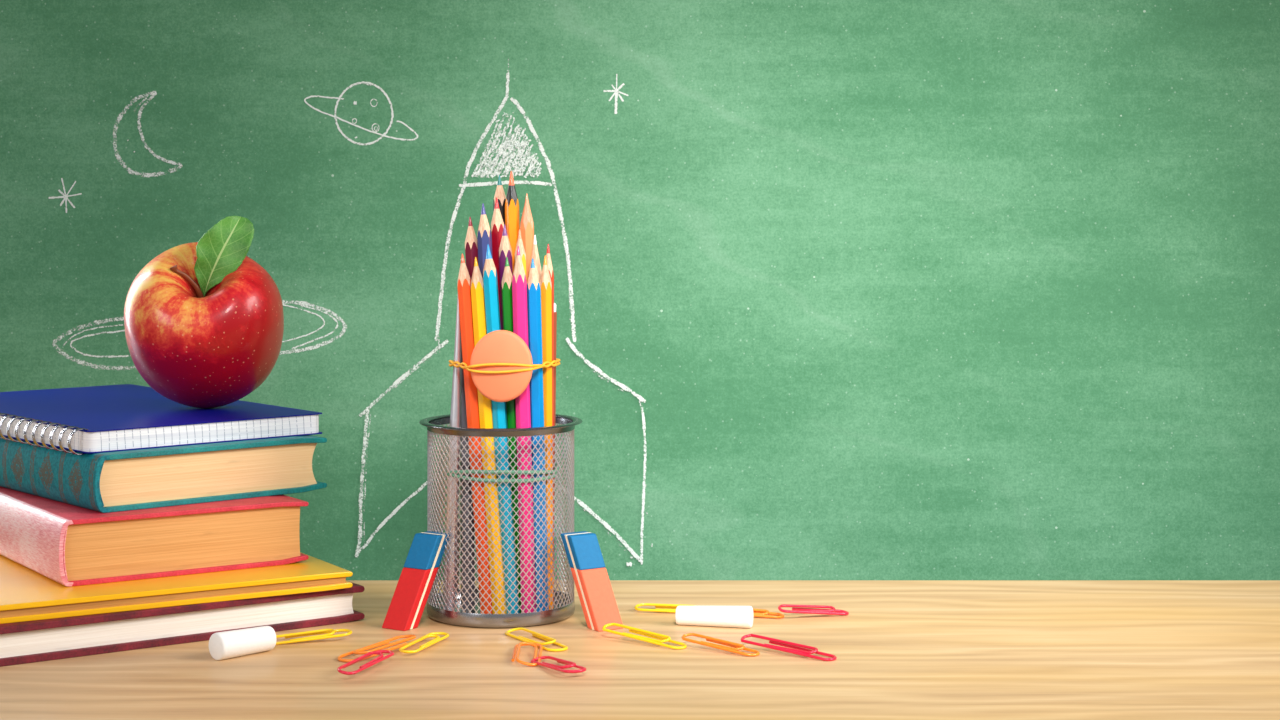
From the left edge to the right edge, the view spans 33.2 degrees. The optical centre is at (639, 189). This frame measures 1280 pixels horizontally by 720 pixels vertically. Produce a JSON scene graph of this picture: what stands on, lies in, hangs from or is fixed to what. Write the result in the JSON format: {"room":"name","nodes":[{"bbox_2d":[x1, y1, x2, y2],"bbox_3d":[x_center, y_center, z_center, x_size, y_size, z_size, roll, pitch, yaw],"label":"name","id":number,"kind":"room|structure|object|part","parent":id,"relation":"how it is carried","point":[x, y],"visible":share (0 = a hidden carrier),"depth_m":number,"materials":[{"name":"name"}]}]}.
{"room":"classroom","nodes":[
{"label":"classroom","id":0,"kind":"room"},
{"bbox_3d":[0.000,0.987,0.100,5.000,0.040,3.200,0,0,0],"label":"floor","id":1,"kind":"structure","parent":0,"visible":0},
{"bbox_2d":[0,580,1279,719],"bbox_3d":[0.000,0.592,0.896,1.600,0.750,0.600,0,0,0],"label":"table","id":2,"kind":"object","parent":1,"relation":"on","point":[903,649],"visible":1,"depth_m":0.98,"materials":[{"name":"brown wood"}]},
{"bbox_2d":[0,581,364,666],"bbox_3d":[-0.275,0.208,1.087,0.221,0.018,0.160,0,0,-35],"label":"hardcover book","id":3,"kind":"object","parent":2,"relation":"on","point":[25,642],"visible":0.48,"depth_m":1.02,"materials":[{"name":"white paper"}]},
{"bbox_2d":[0,552,352,623],"bbox_3d":[-0.275,0.195,1.089,0.210,0.009,0.160,0,0,-31],"label":"hardcover book","id":4,"kind":"object","parent":3,"relation":"on","point":[26,594],"visible":0.41,"depth_m":1.04,"materials":[{"name":"yellow paper"}]},
{"bbox_2d":[0,487,308,586],"bbox_3d":[-0.275,0.174,1.143,0.130,0.032,0.190,0,0,-33],"label":"hardcover book","id":5,"kind":"object","parent":4,"relation":"on","point":[70,545],"visible":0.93,"depth_m":1.06,"materials":[{"name":"paper"}]},
{"bbox_2d":[0,435,326,512],"bbox_3d":[-0.280,0.144,1.169,0.132,0.028,0.200,0,0,-40],"label":"hardcover book","id":6,"kind":"object","parent":5,"relation":"on","point":[117,481],"visible":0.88,"depth_m":1.09,"materials":[{"name":"paper"}]},
{"bbox_2d":[0,384,321,454],"bbox_3d":[-0.295,0.124,1.187,0.144,0.014,0.225,0,0,-40],"label":"spiral notebook","id":7,"kind":"object","parent":6,"relation":"on","point":[123,417],"visible":1,"depth_m":1.13,"materials":[{"name":"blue paper"}]},
{"bbox_2d":[124,216,283,407],"bbox_3d":[-0.237,0.066,1.171,0.085,0.105,0.088,0,0,-14],"label":"apple","id":8,"kind":"object","parent":7,"relation":"on","point":[204,321],"visible":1,"depth_m":1.14,"materials":[{"name":"red plant"}]},
{"bbox_3d":[-0.243,0.051,1.156,0.021,0.022,0.005,0,0,-35],"label":"stem","id":9,"kind":"part","parent":8,"relation":"part of","materials":[{"name":"brown plant"}]},
{"bbox_2d":[209,626,275,659],"bbox_3d":[-0.185,0.211,1.003,0.013,0.013,0.031,0,-1,43],"label":"chalk","id":10,"kind":"object","parent":2,"relation":"on","point":[241,642],"visible":1,"depth_m":1.00,"materials":[{"name":"white"}]},
{"bbox_2d":[276,629,351,644],"bbox_3d":[-0.160,0.215,1.035,0.042,0.005,0.013,0,0,-18],"label":"paper clip","id":11,"kind":"object","parent":2,"relation":"on","point":[323,632],"visible":0.81,"depth_m":1.03,"materials":[{"name":"yellow plastic"}]},
{"bbox_2d":[337,650,393,674],"bbox_3d":[-0.124,0.213,0.971,0.011,0.003,0.045,0,0,20],"label":"paper clip","id":12,"kind":"object","parent":2,"relation":"on","point":[380,658],"visible":1,"depth_m":0.97,"materials":[{"name":"red plastic"}]},
{"bbox_2d":[338,635,415,661],"bbox_3d":[-0.122,0.214,1.008,0.014,0.005,0.049,0,0,37],"label":"paper clip","id":13,"kind":"object","parent":2,"relation":"on","point":[361,651],"visible":0.98,"depth_m":1.01,"materials":[{"name":"orange plastic"}]},
{"bbox_2d":[382,531,449,630],"bbox_3d":[-0.111,0.195,1.071,0.022,0.045,0.028,0,0,33],"label":"eraser","id":14,"kind":"object","parent":2,"relation":"on","point":[424,557],"visible":1,"depth_m":1.07,"materials":[{"name":"red rubber"}]},
{"bbox_2d":[399,632,448,653],"bbox_3d":[-0.103,0.215,1.022,0.011,0.002,0.045,0,0,19],"label":"paper clip","id":15,"kind":"object","parent":2,"relation":"on","point":[433,634],"visible":1,"depth_m":1.02,"materials":[{"name":"yellow plastic"}]},
{"bbox_2d":[419,414,581,627],"bbox_3d":[-0.071,0.167,1.100,0.083,0.099,0.083,0,0,-43],"label":"pencil cup","id":16,"kind":"object","parent":2,"relation":"on","point":[564,602],"visible":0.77,"depth_m":1.07,"materials":[{"name":"silver metal"}]},
{"bbox_2d":[443,296,460,610],"bbox_3d":[-0.094,0.130,1.092,0.007,0.166,0.006,2,0,-16],"label":"pencil","id":17,"kind":"object","parent":16,"relation":"in","point":[455,399],"visible":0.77,"depth_m":1.09,"materials":[{"name":"white wood"}]},
{"bbox_2d":[460,340,474,609],"bbox_3d":[-0.088,0.132,1.098,0.007,0.164,0.008,0,-1,-30],"label":"pencil","id":18,"kind":"object","parent":16,"relation":"in","point":[463,416],"visible":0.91,"depth_m":1.09,"materials":[{"name":"red wood"}]},
{"bbox_2d":[465,217,477,278],"bbox_3d":[-0.081,0.114,1.096,0.017,0.200,0.007,0,0,10],"label":"pencil","id":19,"kind":"object","parent":16,"relation":"in","point":[471,245],"visible":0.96,"depth_m":1.09,"materials":[{"name":"brown wood"}]},
{"bbox_2d":[457,254,492,613],"bbox_3d":[-0.083,0.123,1.088,0.021,0.182,0.007,0,0,26],"label":"pencil","id":20,"kind":"object","parent":16,"relation":"in","point":[464,280],"visible":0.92,"depth_m":1.09,"materials":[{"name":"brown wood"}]},
{"bbox_2d":[477,203,492,277],"bbox_3d":[-0.075,0.110,1.092,0.016,0.207,0.007,0,0,23],"label":"pencil","id":21,"kind":"object","parent":16,"relation":"in","point":[484,238],"visible":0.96,"depth_m":1.09,"materials":[{"name":"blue wood"}]},
{"bbox_2d":[471,257,506,613],"bbox_3d":[-0.076,0.124,1.084,0.021,0.180,0.007,0,0,32],"label":"pencil","id":22,"kind":"object","parent":16,"relation":"in","point":[477,284],"visible":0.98,"depth_m":1.08,"materials":[{"name":"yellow wood"}]},
{"bbox_2d":[491,197,503,323],"bbox_3d":[-0.070,0.109,1.101,0.008,0.210,0.007,-2,0,8],"label":"pencil","id":23,"kind":"object","parent":16,"relation":"in","point":[497,224],"visible":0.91,"depth_m":1.10,"materials":[{"name":"brown wood"}]},
{"bbox_2d":[493,175,505,223],"bbox_3d":[-0.070,0.103,1.109,0.007,0.222,0.007,-2,0,-14],"label":"pencil","id":24,"kind":"object","parent":16,"relation":"in","point":[499,193],"visible":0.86,"depth_m":1.11,"materials":[{"name":"brown wood"}]},
{"bbox_2d":[445,463,559,482],"bbox_3d":[-0.070,0.143,1.096,0.058,0.007,0.038,0,0,0],"label":"rubber band","id":25,"kind":"object","parent":24,"relation":"attached to","point":[455,471],"visible":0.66,"depth_m":1.08,"materials":[{"name":"rubber"}]},
{"bbox_2d":[449,358,559,373],"bbox_3d":[-0.069,0.089,1.093,0.056,0.005,0.043,0,0,0],"label":"rubber band","id":26,"kind":"object","parent":24,"relation":"attached to","point":[556,362],"visible":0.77,"depth_m":1.07,"materials":[{"name":"yellow rubber"}]},
{"bbox_3d":[-0.071,0.214,1.100,0.072,0.001,0.072,0,0,0],"label":"plate","id":27,"kind":"part","parent":16,"relation":"part of","materials":[{"name":"metal"}]},
{"bbox_2d":[470,330,532,401],"bbox_3d":[-0.069,0.088,1.076,0.031,0.036,0.005,0,1,5],"label":"eraser","id":28,"kind":"object","parent":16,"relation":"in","point":[498,346],"visible":1,"depth_m":1.07,"materials":[{"name":"rubber"}]},
{"bbox_2d":[483,245,519,613],"bbox_3d":[-0.070,0.121,1.085,0.019,0.187,0.007,0,0,15],"label":"pencil","id":29,"kind":"object","parent":16,"relation":"in","point":[492,310],"visible":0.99,"depth_m":1.08,"materials":[{"name":"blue wood"}]},
{"bbox_2d":[499,224,512,329],"bbox_3d":[-0.066,0.116,1.095,0.008,0.196,0.007,-2,0,10],"label":"pencil","id":30,"kind":"object","parent":16,"relation":"in","point":[505,250],"visible":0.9,"depth_m":1.09,"materials":[{"name":"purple wood"}]},
{"bbox_2d":[501,257,521,612],"bbox_3d":[-0.064,0.124,1.089,0.014,0.180,0.007,0,0,15],"label":"pencil","id":31,"kind":"object","parent":16,"relation":"in","point":[506,283],"visible":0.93,"depth_m":1.09,"materials":[{"name":"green wood"}]},
{"bbox_2d":[505,171,519,271],"bbox_3d":[-0.064,0.102,1.105,0.008,0.224,0.007,-1,0,-19],"label":"pencil","id":32,"kind":"object","parent":16,"relation":"in","point":[512,222],"visible":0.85,"depth_m":1.10,"materials":[{"name":"yellow wood"}]},
{"bbox_2d":[514,229,525,274],"bbox_3d":[-0.059,0.117,1.093,0.007,0.194,0.006,-2,0,18],"label":"pencil","id":33,"kind":"object","parent":16,"relation":"in","point":[519,241],"visible":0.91,"depth_m":1.09,"materials":[{"name":"yellow wood"}]},
{"bbox_2d":[512,246,535,612],"bbox_3d":[-0.058,0.121,1.083,0.013,0.186,0.007,0,0,35],"label":"pencil","id":34,"kind":"object","parent":16,"relation":"in","point":[519,283],"visible":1,"depth_m":1.08,"materials":[{"name":"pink wood"}]},
{"bbox_2d":[520,193,533,280],"bbox_3d":[-0.057,0.108,1.103,0.008,0.212,0.007,0,0,-33],"label":"pencil","id":35,"kind":"object","parent":16,"relation":"in","point":[527,224],"visible":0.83,"depth_m":1.10,"materials":[{"name":"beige wood"}]},
{"bbox_2d":[529,235,541,281],"bbox_3d":[-0.053,0.118,1.095,0.007,0.191,0.007,0,0,36],"label":"pencil","id":36,"kind":"object","parent":16,"relation":"in","point":[535,255],"visible":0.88,"depth_m":1.09,"materials":[{"name":"brown wood"}]},
{"bbox_2d":[527,258,548,611],"bbox_3d":[-0.052,0.124,1.086,0.007,0.179,0.007,-2,-1,33],"label":"pencil","id":37,"kind":"object","parent":16,"relation":"in","point":[533,285],"visible":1,"depth_m":1.08,"materials":[{"name":"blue wood"}]},
{"bbox_2d":[539,255,552,609],"bbox_3d":[-0.048,0.123,1.091,0.006,0.181,0.008,0,-1,-16],"label":"pencil","id":38,"kind":"object","parent":16,"relation":"in","point":[545,280],"visible":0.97,"depth_m":1.09,"materials":[{"name":"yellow wood"}]},
{"bbox_2d":[546,244,553,607],"bbox_3d":[-0.047,0.120,1.099,0.006,0.186,0.006,0,0,5],"label":"pencil","id":39,"kind":"object","parent":16,"relation":"in","point":[548,257],"visible":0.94,"depth_m":1.10,"materials":[{"name":"brown wood"}]},
{"bbox_2d":[554,303,556,502],"bbox_3d":[-0.046,0.136,1.105,0.007,0.156,0.005,1,0,-41],"label":"pencil","id":40,"kind":"object","parent":16,"relation":"in","point":[555,312],"visible":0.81,"depth_m":1.10,"materials":[{"name":"wood"}]},
{"bbox_2d":[511,642,542,665],"bbox_3d":[-0.052,0.215,0.998,0.014,0.005,0.042,0,0,0],"label":"paper clip","id":41,"kind":"object","parent":2,"relation":"on","point":[517,646],"visible":1,"depth_m":1.00,"materials":[{"name":"orange plastic"}]},
{"bbox_2d":[505,627,567,651],"bbox_3d":[-0.050,0.215,1.032,0.012,0.003,0.050,0,0,-31],"label":"paper clip","id":42,"kind":"object","parent":2,"relation":"on","point":[550,640],"visible":1,"depth_m":1.03,"materials":[{"name":"yellow plastic"}]},
{"bbox_2d":[531,656,585,672],"bbox_3d":[-0.037,0.215,0.973,0.012,0.005,0.041,0,0,-30],"label":"paper clip","id":43,"kind":"object","parent":2,"relation":"on","point":[567,664],"visible":1,"depth_m":0.97,"materials":[{"name":"red plastic"}]},
{"bbox_2d":[561,531,622,631],"bbox_3d":[-0.024,0.194,1.069,0.021,0.045,0.027,0,0,-33],"label":"eraser","id":44,"kind":"object","parent":2,"relation":"on","point":[583,552],"visible":0.93,"depth_m":1.06,"materials":[{"name":"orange rubber"}]},
{"bbox_2d":[602,623,686,648],"bbox_3d":[0.002,0.214,1.031,0.048,0.007,0.010,0,0,37],"label":"paper clip","id":45,"kind":"object","parent":2,"relation":"on","point":[661,638],"visible":1,"depth_m":1.03,"materials":[{"name":"yellow plastic"}]},
{"bbox_2d":[634,603,695,612],"bbox_3d":[0.018,0.215,1.107,0.041,0.003,0.012,0,0,8],"label":"paper clip","id":46,"kind":"object","parent":2,"relation":"on","point":[672,607],"visible":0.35,"depth_m":1.11,"materials":[{"name":"yellow plastic"}]},
{"bbox_2d":[675,606,753,627],"bbox_3d":[0.037,0.212,1.069,0.038,0.011,0.011,-1,0,13],"label":"chalk","id":47,"kind":"object","parent":2,"relation":"on","point":[714,616],"visible":1,"depth_m":1.06,"materials":[{"name":"white"}]},
{"bbox_2d":[682,633,759,656],"bbox_3d":[0.038,0.214,1.013,0.042,0.006,0.010,0,0,36],"label":"paper clip","id":48,"kind":"object","parent":2,"relation":"on","point":[737,647],"visible":1,"depth_m":1.01,"materials":[{"name":"orange plastic"}]},
{"bbox_2d":[753,609,783,618],"bbox_3d":[0.054,0.215,1.095,0.040,0.004,0.010,0,0,10],"label":"paper clip","id":49,"kind":"object","parent":2,"relation":"on","point":[764,613],"visible":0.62,"depth_m":1.09,"materials":[{"name":"orange plastic"}]},
{"bbox_2d":[741,634,836,660],"bbox_3d":[0.070,0.214,1.007,0.052,0.006,0.010,0,0,37],"label":"paper clip","id":50,"kind":"object","parent":2,"relation":"on","point":[794,648],"visible":1,"depth_m":1.01,"materials":[{"name":"red plastic"}]},
{"bbox_2d":[778,604,848,614],"bbox_3d":[0.088,0.214,1.095,0.039,0.006,0.010,0,0,-18],"label":"paper clip","id":51,"kind":"object","parent":2,"relation":"on","point":[803,609],"visible":1,"depth_m":1.09,"materials":[{"name":"red plastic"}]},
{"bbox_3d":[0.000,-0.408,1.480,5.000,2.750,0.120,0,0,0],"label":"wall","id":52,"kind":"structure","parent":0,"visible":0},
{"bbox_2d":[0,0,1279,579],"bbox_3d":[0.000,-0.183,1.404,2.280,1.240,0.032,0,0,0],"label":"chalkboard","id":53,"kind":"object","parent":52,"relation":"attached to","point":[843,289],"visible":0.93,"depth_m":1.40,"materials":[{"name":"green stone"}]}
]}

